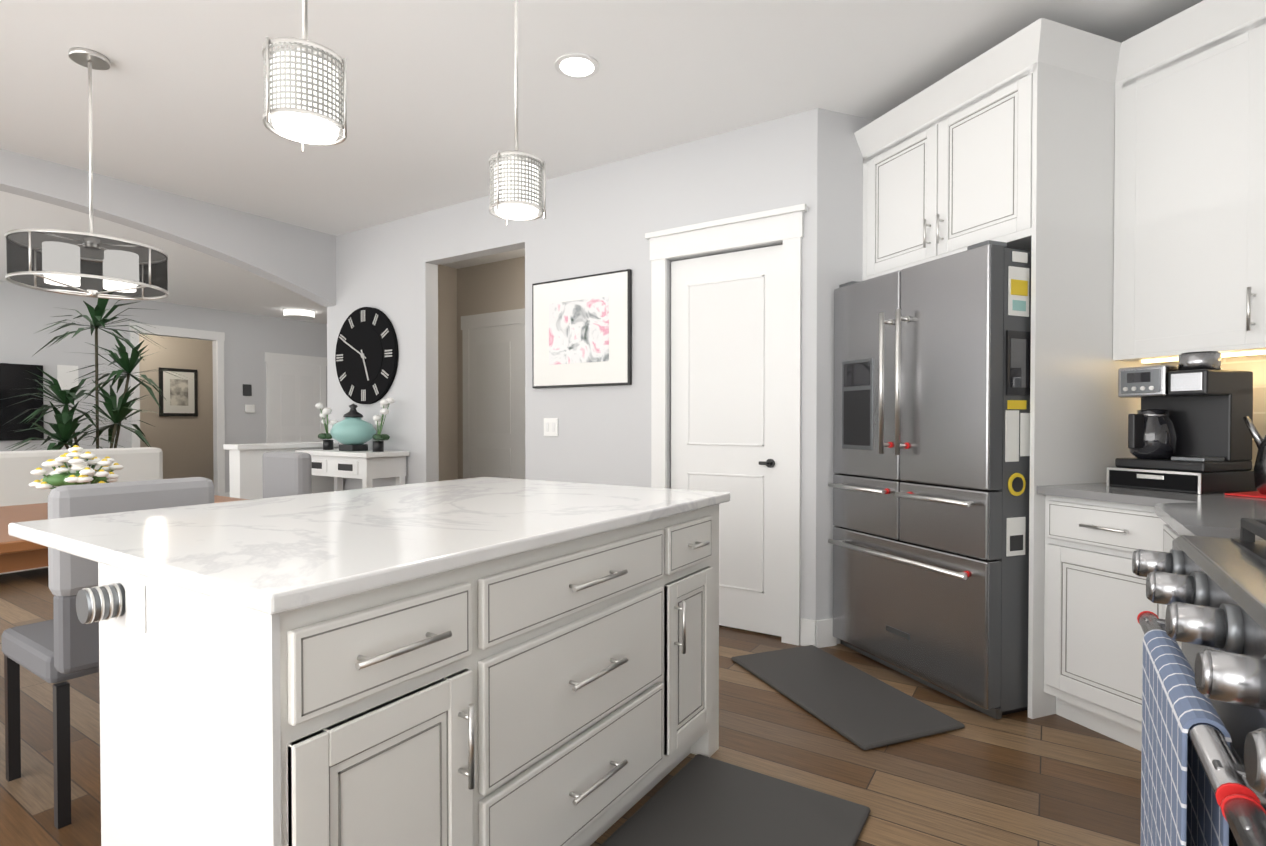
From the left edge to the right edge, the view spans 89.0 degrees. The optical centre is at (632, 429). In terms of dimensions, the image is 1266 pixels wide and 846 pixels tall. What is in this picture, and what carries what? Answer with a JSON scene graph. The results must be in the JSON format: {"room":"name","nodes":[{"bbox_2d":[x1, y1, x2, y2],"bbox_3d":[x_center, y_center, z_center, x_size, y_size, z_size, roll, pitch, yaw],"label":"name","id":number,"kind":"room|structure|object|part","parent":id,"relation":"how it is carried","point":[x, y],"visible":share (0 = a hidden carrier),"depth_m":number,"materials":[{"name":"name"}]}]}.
{"room":"kitchen","nodes":[
{"label":"kitchen","id":0,"kind":"room"},
{"bbox_2d":[0,280,327,494],"bbox_3d":[-6.861,-0.321,7.946,0.120,2.770,12.000,0,1,33],"label":"wall","id":1,"kind":"structure","parent":0,"point":[26,314],"depth_m":8.33,"materials":[{"name":"grey paint"}]},
{"bbox_2d":[0,363,43,440],"bbox_3d":[-7.392,-0.313,6.955,0.055,0.880,1.560,0,1,33],"label":"television","id":2,"kind":"object","parent":1,"relation":"attached to","point":[17,379],"depth_m":7.42,"materials":[{"name":"black"}]},
{"bbox_2d":[57,365,78,389],"bbox_3d":[-6.858,-0.634,7.821,0.013,0.300,0.200,0,1,33],"label":"air vent","id":3,"kind":"object","parent":1,"relation":"in","point":[65,379],"visible":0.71,"depth_m":7.81,"materials":[{"name":"white"}]},
{"bbox_2d":[129,322,326,496],"bbox_3d":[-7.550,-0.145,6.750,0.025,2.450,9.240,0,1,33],"label":"door","id":4,"kind":"structure","parent":1,"relation":"attached to","point":[295,389],"depth_m":9.97,"materials":[{"name":"white wood"}]},
{"bbox_2d":[243,384,251,395],"bbox_3d":[-5.726,-0.592,9.566,0.019,0.170,0.120,0,1,33],"label":"thermostat","id":5,"kind":"object","parent":1,"relation":"attached to","point":[247,389],"depth_m":9.56,"materials":[{"name":"grey plastic"}]},
{"bbox_2d":[245,405,254,412],"bbox_3d":[-5.705,-0.317,9.598,0.024,0.120,0.130,0,1,33],"label":"light switch","id":6,"kind":"object","parent":1,"relation":"attached to","point":[248,408],"depth_m":9.59,"materials":[{"name":"white plastic"}]},
{"bbox_2d":[139,334,213,483],"bbox_3d":[-7.433,-0.345,9.805,0.100,2.770,3.500,0,1,33],"label":"wall","id":7,"kind":"structure","parent":0,"point":[184,444],"depth_m":10.15,"materials":[{"name":"beige paint"}]},
{"bbox_2d":[159,367,197,415],"bbox_3d":[-7.139,-0.589,10.129,0.036,0.750,0.530,0,1,33],"label":"framed picture","id":8,"kind":"object","parent":7,"relation":"attached to","point":[179,397],"visible":0.42,"depth_m":10.10,"materials":[{"name":"black"}]},
{"bbox_2d":[438,265,457,480],"bbox_3d":[-2.234,-0.299,6.262,0.080,2.770,1.260,0,1,33],"label":"wall","id":9,"kind":"structure","parent":0,"point":[447,276],"depth_m":6.68,"materials":[{"name":"beige paint"}]},
{"bbox_2d":[458,256,524,478],"bbox_3d":[-0.586,-0.296,6.029,3.100,2.770,0.100,0,1,33],"label":"wall","id":10,"kind":"structure","parent":0,"point":[497,286],"depth_m":6.55,"materials":[{"name":"beige paint"}]},
{"bbox_2d":[461,308,524,478],"bbox_3d":[-1.395,-0.047,6.475,0.920,2.260,0.034,0,1,33],"label":"door","id":11,"kind":"structure","parent":10,"relation":"attached to","point":[493,348],"depth_m":6.45,"materials":[{"name":"white wood"}]},
{"bbox_2d":[0,568,1140,845],"bbox_3d":[-2.443,1.115,5.939,14.500,0.050,10.600,0,1,33],"label":"floor","id":12,"kind":"structure","parent":0,"point":[1016,778],"depth_m":2.19,"materials":[{"name":"brown wood"}]},
{"bbox_2d":[0,447,162,574],"bbox_3d":[-4.896,0.629,4.810,1.000,0.950,2.050,0,1,33],"label":"sofa","id":13,"kind":"object","parent":12,"relation":"on","point":[17,477],"visible":0.1,"depth_m":4.74,"materials":[{"name":"white fabric"}]},
{"bbox_2d":[1,298,192,450],"bbox_3d":[-5.828,-0.261,6.999,1.511,2.675,1.662,0,1,33],"label":"palm plant","id":14,"kind":"object","parent":12,"relation":"on","point":[65,427],"visible":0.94,"depth_m":6.96,"materials":[{"name":"green plant"}]},
{"bbox_2d":[1,477,213,828],"bbox_3d":[-1.730,0.649,2.137,0.540,0.980,0.420,0,1,33],"label":"chair","id":15,"kind":"object","parent":12,"relation":"on","point":[62,646],"visible":0.52,"depth_m":1.88,"materials":[{"name":"grey fabric"}]},
{"bbox_2d":[0,495,248,572],"bbox_3d":[-2.382,0.747,2.852,1.250,0.765,1.250,0,1,33],"label":"dining table","id":16,"kind":"object","parent":12,"relation":"on","point":[17,554],"visible":0.02,"depth_m":2.28,"materials":[{"name":"brown wood"}]},
{"bbox_2d":[29,445,123,488],"bbox_3d":[-2.237,0.213,2.599,0.292,0.306,0.285,0,1,33],"label":"flowers","id":17,"kind":"object","parent":16,"relation":"on","point":[74,465],"visible":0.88,"depth_m":2.53,"materials":[{"name":"white plant"}]},
{"bbox_2d":[223,442,338,499],"bbox_3d":[-2.859,0.603,5.290,0.220,0.990,0.829,0,1,33],"label":"wall","id":18,"kind":"structure","parent":12,"relation":"on","point":[245,468],"depth_m":5.00,"materials":[{"name":"white paint"}]},
{"bbox_2d":[262,451,311,497],"bbox_3d":[-2.250,0.628,3.783,0.420,0.980,0.540,0,1,33],"label":"chair","id":19,"kind":"object","parent":12,"relation":"on","point":[286,473],"visible":0.27,"depth_m":3.88,"materials":[{"name":"grey fabric"}]},
{"bbox_2d":[295,449,408,490],"bbox_3d":[-2.243,0.633,5.136,0.940,0.935,0.380,0,1,33],"label":"console table","id":20,"kind":"object","parent":12,"relation":"on","point":[367,467],"visible":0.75,"depth_m":4.93,"materials":[{"name":"white wood"}]},
{"bbox_2d":[330,404,375,450],"bbox_3d":[-2.218,-0.023,5.112,0.340,0.375,0.340,0,1,33],"label":"vase","id":21,"kind":"object","parent":20,"relation":"on","point":[352,431],"visible":1,"depth_m":5.02,"materials":[{"name":"teal ceramic"}]},
{"bbox_2d":[315,398,394,451],"bbox_3d":[-2.234,-0.045,5.143,0.846,0.418,0.176,0,1,29],"label":"orchid","id":22,"kind":"object","parent":20,"relation":"on","point":[378,445],"visible":0.96,"depth_m":5.00,"materials":[{"name":"white plant"}]},
{"bbox_2d":[69,497,729,845],"bbox_3d":[-0.391,0.702,1.774,0.722,0.884,1.629,0,1,33],"label":"kitchen island","id":23,"kind":"object","parent":12,"relation":"on","point":[486,661],"depth_m":1.24,"materials":[{"name":"white wood"}]},
{"bbox_2d":[8,477,729,604],"bbox_3d":[-0.602,0.242,1.943,1.219,0.032,1.610,0,1,33],"label":"island countertop","id":24,"kind":"structure","parent":23,"relation":"on","point":[274,550],"depth_m":1.50,"materials":[{"name":"white stone"}]},
{"bbox_2d":[600,754,870,845],"bbox_3d":[0.082,1.137,1.483,0.580,0.018,1.420,0,1,33],"label":"area rug","id":25,"kind":"object","parent":12,"relation":"on","point":[699,800],"visible":0.96,"depth_m":1.88,"materials":[{"name":"grey rubber"}]},
{"bbox_2d":[731,645,964,749],"bbox_3d":[0.870,1.120,2.799,0.480,0.018,0.940,0,1,-21],"label":"area rug","id":26,"kind":"object","parent":12,"relation":"on","point":[862,710],"visible":1,"depth_m":2.67,"materials":[{"name":"grey rubber"}]},
{"bbox_2d":[828,240,1030,719],"bbox_3d":[1.543,0.190,3.036,0.866,1.866,0.932,0,1,-21],"label":"fridge","id":27,"kind":"object","parent":12,"relation":"on","point":[930,484],"visible":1,"depth_m":2.69,"materials":[{"name":"grey metal"}]},
{"bbox_2d":[1044,495,1165,750],"bbox_3d":[2.031,0.693,2.380,0.764,0.885,0.594,0,1,-21],"label":"base cabinet","id":28,"kind":"object","parent":12,"relation":"on","point":[1096,601],"visible":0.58,"depth_m":2.34,"materials":[{"name":"white wood"}]},
{"bbox_2d":[1162,524,1181,648],"bbox_3d":[0.986,0.718,0.462,0.668,0.885,3.139,0,1,33],"label":"base cabinet","id":29,"kind":"object","parent":12,"relation":"on","point":[1170,534],"visible":0.06,"depth_m":1.85,"materials":[{"name":"white wood"}]},
{"bbox_2d":[1037,482,1265,539],"bbox_3d":[1.811,0.240,1.997,0.959,0.030,1.837,0,1,33],"label":"countertop","id":30,"kind":"structure","parent":29,"relation":"on","point":[1219,515],"depth_m":1.81,"materials":[{"name":"grey stone"}]},
{"bbox_2d":[1107,467,1256,493],"bbox_3d":[2.051,0.182,2.422,0.339,0.073,0.310,0,1,-21],"label":"drawer","id":31,"kind":"object","parent":30,"relation":"on","point":[1195,482],"visible":0.9,"depth_m":2.31,"materials":[{"name":"black plastic"}]},
{"bbox_2d":[1115,351,1252,471],"bbox_3d":[2.044,-0.067,2.416,0.335,0.425,0.294,0,1,-21],"label":"coffee maker","id":32,"kind":"object","parent":31,"relation":"on","point":[1196,407],"visible":1,"depth_m":2.35,"materials":[{"name":"black"}]},
{"bbox_2d":[1224,491,1265,497],"bbox_3d":[2.179,0.220,2.145,0.260,0.006,0.220,0,1,-21],"label":"trivet","id":33,"kind":"object","parent":30,"relation":"on","point":[1255,494],"visible":0.97,"depth_m":2.16,"materials":[{"name":"red"}]},
{"bbox_2d":[1243,416,1265,494],"bbox_3d":[2.186,0.051,2.126,0.184,0.330,0.280,0,1,-21],"label":"kettle","id":34,"kind":"object","parent":33,"relation":"on","point":[1260,471],"visible":1,"depth_m":2.17,"materials":[{"name":"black metal"}]},
{"bbox_2d":[1132,518,1265,845],"bbox_3d":[1.054,0.657,0.669,0.770,1.000,1.220,0,1,33],"label":"range","id":35,"kind":"object","parent":12,"relation":"on","point":[1210,592],"visible":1,"depth_m":0.87,"materials":[{"name":"silver metal"}]},
{"bbox_2d":[1140,629,1231,845],"bbox_3d":[0.874,0.685,1.036,0.050,0.615,0.440,0,1,33],"label":"hanging towel","id":36,"kind":"object","parent":35,"relation":"hanging from","point":[1180,806],"visible":0.94,"depth_m":0.99,"materials":[{"name":"blue fabric"}]},
{"bbox_2d":[327,108,817,628],"bbox_3d":[-0.837,-0.277,4.537,4.320,2.770,0.120,0,1,33],"label":"wall","id":37,"kind":"structure","parent":0,"point":[605,218],"depth_m":4.08,"materials":[{"name":"grey paint"}]},
{"bbox_2d":[335,307,398,403],"bbox_3d":[-2.212,-0.612,5.317,0.800,0.800,0.052,0,1,33],"label":"wall clock","id":38,"kind":"object","parent":37,"relation":"attached to","point":[366,355],"visible":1,"depth_m":5.28,"materials":[{"name":"black"}]},
{"bbox_2d":[544,418,557,435],"bbox_3d":[-0.546,-0.019,4.272,0.120,0.120,0.011,0,1,33],"label":"switch plate","id":39,"kind":"object","parent":37,"relation":"attached to","point":[550,426],"visible":1,"depth_m":4.27,"materials":[{"name":"white plastic"}]},
{"bbox_2d":[532,269,631,387],"bbox_3d":[-0.342,-0.627,4.119,0.780,0.700,0.032,0,1,33],"label":"floral picture","id":40,"kind":"object","parent":37,"relation":"attached to","point":[581,331],"visible":0.98,"depth_m":4.08,"materials":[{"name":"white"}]},
{"bbox_2d":[671,245,782,635],"bbox_3d":[0.512,0.059,3.626,0.690,2.098,0.080,0,1,33],"label":"pantry door","id":41,"kind":"structure","parent":37,"relation":"in","point":[726,372],"depth_m":3.59,"materials":[{"name":"white wood"}]},
{"bbox_2d":[645,204,815,646],"bbox_3d":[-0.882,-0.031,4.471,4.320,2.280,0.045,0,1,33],"label":"door frame","id":42,"kind":"structure","parent":37,"relation":"attached to","point":[785,225],"depth_m":3.39,"materials":[{"name":"white wood"}]},
{"bbox_2d":[0,0,1202,323],"bbox_3d":[-2.443,-1.730,5.902,14.500,0.100,10.600,0,1,33],"label":"ceiling","id":43,"kind":"structure","parent":0,"point":[178,90],"depth_m":3.08,"materials":[{"name":"white paint"}]},
{"bbox_2d":[5,47,168,299],"bbox_3d":[-2.384,-1.113,2.835,0.548,1.055,0.548,0,1,33],"label":"dining chandelier","id":44,"kind":"object","parent":43,"relation":"hanging from","point":[91,264],"visible":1,"depth_m":2.71,"materials":[{"name":"silver metal"}]},
{"bbox_2d":[0,149,335,306],"bbox_3d":[-3.896,-1.351,3.661,0.160,0.600,4.650,0,1,33],"label":"arch","id":45,"kind":"object","parent":43,"relation":"attached to","point":[299,260],"visible":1,"depth_m":4.67,"materials":[{"name":"grey paint"}]},
{"bbox_2d":[283,308,314,319],"bbox_3d":[-4.822,-1.671,9.313,0.410,0.106,0.410,0,1,33],"label":"flush ceiling light","id":46,"kind":"object","parent":43,"relation":"attached to","point":[298,314],"visible":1,"depth_m":9.18,"materials":[{"name":"white glass"}]},
{"bbox_2d":[262,0,346,151],"bbox_3d":[-0.784,-1.161,1.533,0.180,0.925,0.187,0,1,33],"label":"pendant light","id":47,"kind":"object","parent":43,"relation":"hanging from","point":[304,107],"visible":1,"depth_m":1.48,"materials":[{"name":"silver metal"}]},
{"bbox_3d":[-0.782,-0.801,1.540,0.174,0.165,0.174,0,1,33],"label":"lamp shade","id":48,"kind":"part","parent":47,"relation":"part of","materials":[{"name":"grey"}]},
{"bbox_2d":[489,0,545,225],"bbox_3d":[-0.390,-1.169,2.142,0.180,0.925,0.187,0,1,33],"label":"pendant light","id":49,"kind":"object","parent":43,"relation":"hanging from","point":[519,187],"visible":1,"depth_m":2.09,"materials":[{"name":"silver metal"}]},
{"bbox_3d":[-0.388,-0.809,2.149,0.174,0.165,0.174,0,1,33],"label":"lamp shade","id":50,"kind":"part","parent":49,"relation":"part of","materials":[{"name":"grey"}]},
{"bbox_2d":[555,53,598,78],"bbox_3d":[-0.252,-1.637,2.902,0.200,0.010,0.200,0,1,33],"label":"recessed light","id":51,"kind":"object","parent":43,"relation":"in","point":[577,65],"visible":1,"depth_m":2.89,"materials":[{"name":"white"}]},
{"bbox_2d":[816,108,873,643],"bbox_3d":[1.413,-0.265,3.558,1.050,2.770,0.120,0,1,-21],"label":"wall","id":52,"kind":"structure","parent":0,"point":[839,208],"depth_m":3.34,"materials":[{"name":"grey paint"}]},
{"bbox_2d":[816,618,836,647],"bbox_3d":[1.002,1.053,3.344,0.120,0.140,0.015,0,1,-21],"label":"baseboard","id":53,"kind":"structure","parent":52,"relation":"attached to","point":[824,634],"depth_m":3.33,"materials":[{"name":"white"}]},
{"bbox_2d":[862,62,1160,718],"bbox_3d":[1.729,-0.164,3.095,0.804,2.580,0.974,0,1,-21],"label":"upper cabinet","id":54,"kind":"object","parent":52,"relation":"attached to","point":[1027,163],"visible":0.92,"depth_m":2.61,"materials":[{"name":"white wood"}]},
{"bbox_2d":[854,0,1265,161],"bbox_3d":[1.814,-1.473,2.829,0.826,0.155,1.500,0,1,-21],"label":"crown molding","id":55,"kind":"structure","parent":54,"relation":"attached to","point":[1061,50],"depth_m":2.55,"materials":[{"name":"white wood"}]},
{"bbox_2d":[1113,17,1265,362],"bbox_3d":[2.209,-0.860,2.466,0.354,1.172,0.524,0,1,-21],"label":"upper cabinet","id":56,"kind":"object","parent":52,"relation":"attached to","point":[1190,213],"visible":0.94,"depth_m":2.40,"materials":[{"name":"white wood"}]},
{"bbox_2d":[1162,355,1265,470],"bbox_3d":[2.386,-0.134,2.517,0.002,0.704,0.573,0,1,-21],"label":"tile backsplash","id":57,"kind":"structure","parent":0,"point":[1256,365],"depth_m":2.48,"materials":[{"name":"beige tile"}]}
]}

